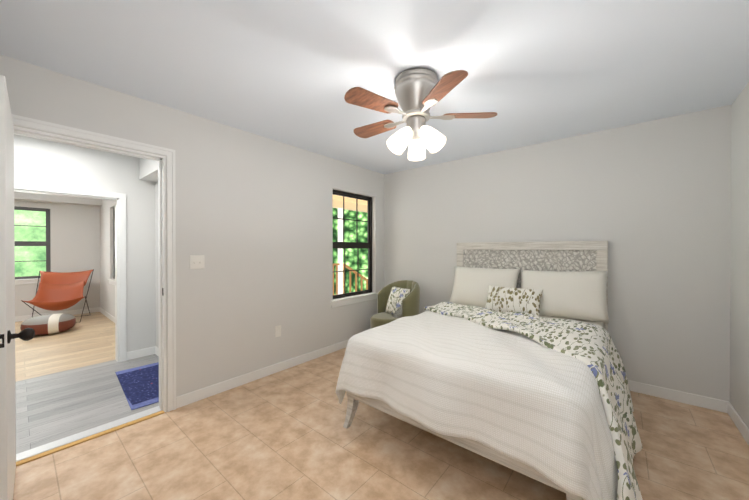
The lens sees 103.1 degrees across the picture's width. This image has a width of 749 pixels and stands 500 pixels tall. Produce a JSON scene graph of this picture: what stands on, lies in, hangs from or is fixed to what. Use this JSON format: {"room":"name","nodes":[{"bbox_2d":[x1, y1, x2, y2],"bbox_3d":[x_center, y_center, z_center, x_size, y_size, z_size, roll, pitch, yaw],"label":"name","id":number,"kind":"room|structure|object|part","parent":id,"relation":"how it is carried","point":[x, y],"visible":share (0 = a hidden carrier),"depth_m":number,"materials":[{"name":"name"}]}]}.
{"room":"bedroom","nodes":[
{"label":"bedroom","id":0,"kind":"room"},
{"bbox_2d":[14,200,99,316],"bbox_3d":[-6.907,0.062,4.760,0.120,2.440,3.700,0,0,40],"label":"wall","id":1,"kind":"structure","parent":0,"point":[74,238],"depth_m":5.83,"materials":[{"name":"white paint"}]},
{"bbox_2d":[15,278,40,284],"bbox_3d":[-6.326,0.572,5.379,0.077,0.090,0.710,0,0,40],"label":"window sill","id":2,"kind":"structure","parent":1,"relation":"attached to","point":[25,281],"depth_m":5.38,"materials":[{"name":"white wood"}]},
{"bbox_2d":[14,206,50,278],"bbox_3d":[-6.377,-0.116,5.417,0.055,1.330,0.630,0,0,40],"label":"window","id":3,"kind":"structure","parent":1,"relation":"in","point":[46,243],"depth_m":5.56,"materials":[{"name":"grey"}]},
{"bbox_2d":[15,307,98,321],"bbox_3d":[-6.737,1.234,4.866,0.013,0.095,3.270,0,0,40],"label":"baseboard","id":4,"kind":"structure","parent":1,"relation":"attached to","point":[73,312],"depth_m":5.78,"materials":[{"name":"white wood"}]},
{"bbox_2d":[14,134,155,351],"bbox_3d":[-3.816,0.074,2.455,0.120,2.440,3.300,0,0,40],"label":"wall","id":5,"kind":"structure","parent":0,"point":[42,162],"depth_m":3.48,"materials":[{"name":"white paint"}]},
{"bbox_2d":[14,181,126,361],"bbox_3d":[-3.449,0.321,2.899,0.156,1.942,1.574,0,0,40],"label":"trim","id":6,"kind":"structure","parent":5,"relation":"attached to","point":[119,199],"depth_m":3.42,"materials":[{"name":"white wood"}]},
{"bbox_2d":[127,347,150,357],"bbox_3d":[-2.935,1.241,3.627,0.013,0.095,0.320,0,0,40],"label":"baseboard","id":7,"kind":"structure","parent":5,"relation":"attached to","point":[142,352],"depth_m":3.55,"materials":[{"name":"white wood"}]},
{"bbox_2d":[100,181,158,347],"bbox_3d":[-3.625,0.064,4.518,5.480,2.440,0.120,0,0,40],"label":"wall","id":8,"kind":"structure","parent":0,"point":[107,296],"depth_m":5.56,"materials":[{"name":"white paint"}]},
{"bbox_2d":[108,278,114,284],"bbox_3d":[-4.578,0.573,5.243,0.830,0.090,0.077,0,0,40],"label":"window sill","id":9,"kind":"structure","parent":8,"relation":"attached to","point":[112,281],"depth_m":5.31,"materials":[{"name":"white wood"}]},
{"bbox_2d":[113,207,114,278],"bbox_3d":[-4.536,-0.115,5.290,0.750,1.330,0.055,0,0,40],"label":"window","id":10,"kind":"structure","parent":8,"relation":"in","point":[114,242],"depth_m":5.49,"materials":[{"name":"grey"}]},
{"bbox_2d":[99,307,153,352],"bbox_3d":[-4.248,1.234,4.956,3.730,0.095,0.013,0,0,40],"label":"baseboard","id":11,"kind":"structure","parent":8,"relation":"attached to","point":[101,310],"depth_m":5.53,"materials":[{"name":"white wood"}]},
{"bbox_2d":[153,346,158,355],"bbox_3d":[-2.139,1.243,3.206,1.510,0.095,0.013,0,0,40],"label":"baseboard","id":12,"kind":"structure","parent":8,"relation":"attached to","point":[156,350],"depth_m":3.63,"materials":[{"name":"white wood"}]},
{"bbox_2d":[0,55,383,411],"bbox_3d":[-1.181,0.071,3.062,0.140,2.440,4.280,0,0,40],"label":"wall","id":13,"kind":"structure","parent":0,"point":[254,219],"depth_m":2.81,"materials":[{"name":"white paint"}]},
{"bbox_2d":[0,75,34,499],"bbox_3d":[-1.857,0.283,1.486,0.795,2.020,0.191,0,0,40],"label":"bedroom door","id":14,"kind":"structure","parent":13,"relation":"in","point":[8,335],"depth_m":1.29,"materials":[{"name":"white wood"}]},
{"bbox_2d":[12,114,175,411],"bbox_3d":[-1.981,0.245,2.099,0.176,2.102,0.949,0,0,40],"label":"door frame","id":15,"kind":"structure","parent":13,"relation":"attached to","point":[18,120],"depth_m":2.37,"materials":[{"name":"white wood"}]},
{"bbox_3d":[-1.976,0.276,2.095,0.154,2.039,0.824,0,0,40],"label":"bedroom door jamb","id":16,"kind":"part","parent":15,"relation":"part of","materials":[{"name":"white wood"}]},
{"bbox_2d":[190,255,203,268],"bbox_3d":[-1.514,0.103,2.539,0.016,0.115,0.116,0,0,40],"label":"switch plate","id":17,"kind":"object","parent":13,"relation":"attached to","point":[196,261],"visible":1,"depth_m":2.54,"materials":[{"name":"white plastic"}]},
{"bbox_2d":[176,339,348,408],"bbox_3d":[-0.745,1.241,3.474,0.013,0.095,2.738,0,0,40],"label":"baseboard","id":18,"kind":"structure","parent":13,"relation":"attached to","point":[191,397],"depth_m":2.91,"materials":[{"name":"white wood"}]},
{"bbox_2d":[275,325,280,336],"bbox_3d":[-1.019,0.860,3.146,0.009,0.115,0.070,0,0,40],"label":"outlet","id":19,"kind":"object","parent":13,"relation":"attached to","point":[277,331],"visible":1,"depth_m":3.14,"materials":[{"name":"white plastic"}]},
{"bbox_2d":[333,189,371,298],"bbox_3d":[-0.327,-0.065,4.127,0.055,1.440,0.850,0,0,40],"label":"window","id":20,"kind":"structure","parent":13,"relation":"in","point":[357,245],"depth_m":4.22,"materials":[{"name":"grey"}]},
{"bbox_2d":[330,292,377,307],"bbox_3d":[-0.268,0.679,4.082,0.097,0.090,0.930,0,0,40],"label":"window sill","id":21,"kind":"structure","parent":13,"relation":"attached to","point":[343,301],"depth_m":4.01,"materials":[{"name":"white"}]},
{"bbox_2d":[0,0,748,173],"bbox_3d":[0.204,-1.183,1.907,3.740,0.080,4.280,0,0,40],"label":"ceiling","id":22,"kind":"structure","parent":0,"point":[291,72],"depth_m":1.78,"materials":[{"name":"white paint"}]},
{"bbox_2d":[344,68,496,160],"bbox_3d":[0.248,-0.886,2.021,0.993,0.514,1.026,0,0,40],"label":"fan","id":23,"kind":"object","parent":22,"relation":"hanging from","point":[420,92],"visible":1,"depth_m":1.91,"materials":[{"name":"brown wood"}]},
{"bbox_2d":[13,312,748,499],"bbox_3d":[-2.562,1.322,2.876,9.220,0.060,6.340,0,0,40],"label":"floor","id":24,"kind":"structure","parent":0,"point":[285,434],"depth_m":1.96,"materials":[{"name":"tile"}]},
{"bbox_2d":[20,313,75,334],"bbox_3d":[-5.038,1.146,4.605,0.580,0.270,0.580,0,0,40],"label":"pouf","id":25,"kind":"object","parent":24,"relation":"on","point":[47,324],"visible":0.9,"depth_m":4.46,"materials":[{"name":"brown leather"}]},
{"bbox_2d":[21,269,93,322],"bbox_3d":[-5.616,0.830,5.335,0.772,0.908,0.770,0,0,-32],"label":"chair","id":26,"kind":"object","parent":24,"relation":"on","point":[56,291],"visible":1,"depth_m":5.36,"materials":[{"name":"orange"}]},
{"bbox_2d":[16,406,164,465],"bbox_3d":[-1.975,1.290,2.099,0.147,0.012,0.793,0,0,40],"label":"threshold","id":27,"kind":"object","parent":24,"relation":"on","point":[24,457],"visible":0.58,"depth_m":2.04,"materials":[{"name":"white"}]},
{"bbox_2d":[115,362,158,409],"bbox_3d":[-2.190,1.287,2.918,1.060,0.006,0.440,0,0,44],"label":"rug","id":28,"kind":"object","parent":24,"relation":"on","point":[140,386],"visible":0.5,"depth_m":2.84,"materials":[{"name":"blue fabric"}]},
{"bbox_2d":[370,280,419,328],"bbox_3d":[0.268,0.851,3.918,0.663,0.872,0.664,0,0,40],"label":"accent chair","id":29,"kind":"object","parent":24,"relation":"on","point":[398,299],"visible":0.69,"depth_m":3.84,"materials":[{"name":"green fabric"}]},
{"bbox_2d":[336,241,642,499],"bbox_3d":[0.995,0.605,2.437,1.784,1.379,2.137,0,0,40],"label":"bed","id":30,"kind":"object","parent":24,"relation":"on","point":[508,355],"visible":1,"depth_m":1.80,"materials":[{"name":"white fabric"}]},
{"bbox_2d":[384,105,730,401],"bbox_3d":[1.580,0.069,3.461,3.600,2.440,0.140,0,0,40],"label":"wall","id":31,"kind":"structure","parent":0,"point":[649,202],"depth_m":2.74,"materials":[{"name":"white paint"}]},
{"bbox_2d":[628,380,724,412],"bbox_3d":[1.461,1.241,3.465,3.420,0.095,0.013,0,0,40],"label":"baseboard","id":32,"kind":"structure","parent":31,"relation":"attached to","point":[719,405],"depth_m":2.53,"materials":[{"name":"white wood"}]},
{"bbox_2d":[730,82,748,428],"bbox_3d":[1.544,0.083,0.710,0.140,2.440,4.140,0,0,40],"label":"wall","id":33,"kind":"structure","parent":0,"point":[739,330],"depth_m":2.16,"materials":[{"name":"white paint"}]},
{"bbox_2d":[725,401,748,444],"bbox_3d":[1.530,1.255,0.818,0.013,0.095,4.000,0,0,40],"label":"baseboard","id":34,"kind":"structure","parent":33,"relation":"attached to","point":[743,429],"depth_m":2.15,"materials":[{"name":"white wood"}]},
{"bbox_3d":[-4.806,-1.189,3.088,5.480,0.080,3.820,0,0,40],"label":"ceiling","id":35,"kind":"structure","parent":0,"visible":0},
{"bbox_2d":[14,191,101,206],"bbox_3d":[-6.617,-1.023,4.774,0.300,0.270,3.300,0,0,40],"label":"beam","id":36,"kind":"structure","parent":35,"relation":"attached to","point":[25,196],"depth_m":5.47,"materials":[{"name":"white"}]},
{"bbox_2d":[139,158,157,181],"bbox_3d":[-2.187,-0.995,3.138,1.510,0.310,0.160,0,0,40],"label":"beam","id":37,"kind":"structure","parent":35,"relation":"attached to","point":[148,169],"depth_m":3.38,"materials":[{"name":"white paint"}]},
{"bbox_3d":[-0.069,1.434,6.461,2.440,0.280,7.360,0,0,40],"label":"floor","id":38,"kind":"structure","parent":0,"visible":0},
{"bbox_2d":[338,208,342,293],"bbox_3d":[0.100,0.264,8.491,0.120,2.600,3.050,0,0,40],"label":"porch column","id":39,"kind":"structure","parent":38,"relation":"on","point":[340,252],"depth_m":7.32,"materials":[{"name":"white"}]},
{"bbox_2d":[333,195,366,212],"bbox_3d":[-0.204,-1.207,6.559,2.790,0.360,7.360,0,0,40],"label":"porch roof","id":40,"kind":"structure","parent":39,"relation":"on","point":[349,203],"depth_m":7.47,"materials":[{"name":"beige"}]},
{"bbox_2d":[333,263,367,294],"bbox_3d":[-1.204,1.427,6.925,0.090,2.190,6.626,0,0,40],"label":"stair rail","id":41,"kind":"object","parent":38,"relation":"on","point":[355,272],"visible":0.08,"depth_m":7.60,"materials":[{"name":"brown wood"}]},
{"label":"outside","id":42,"kind":"structure","parent":0,"visible":0},
{"bbox_2d":[14,210,45,276],"bbox_3d":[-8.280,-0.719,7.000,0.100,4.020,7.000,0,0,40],"label":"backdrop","id":43,"kind":"structure","parent":42,"point":[35,256],"depth_m":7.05,"materials":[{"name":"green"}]}
]}

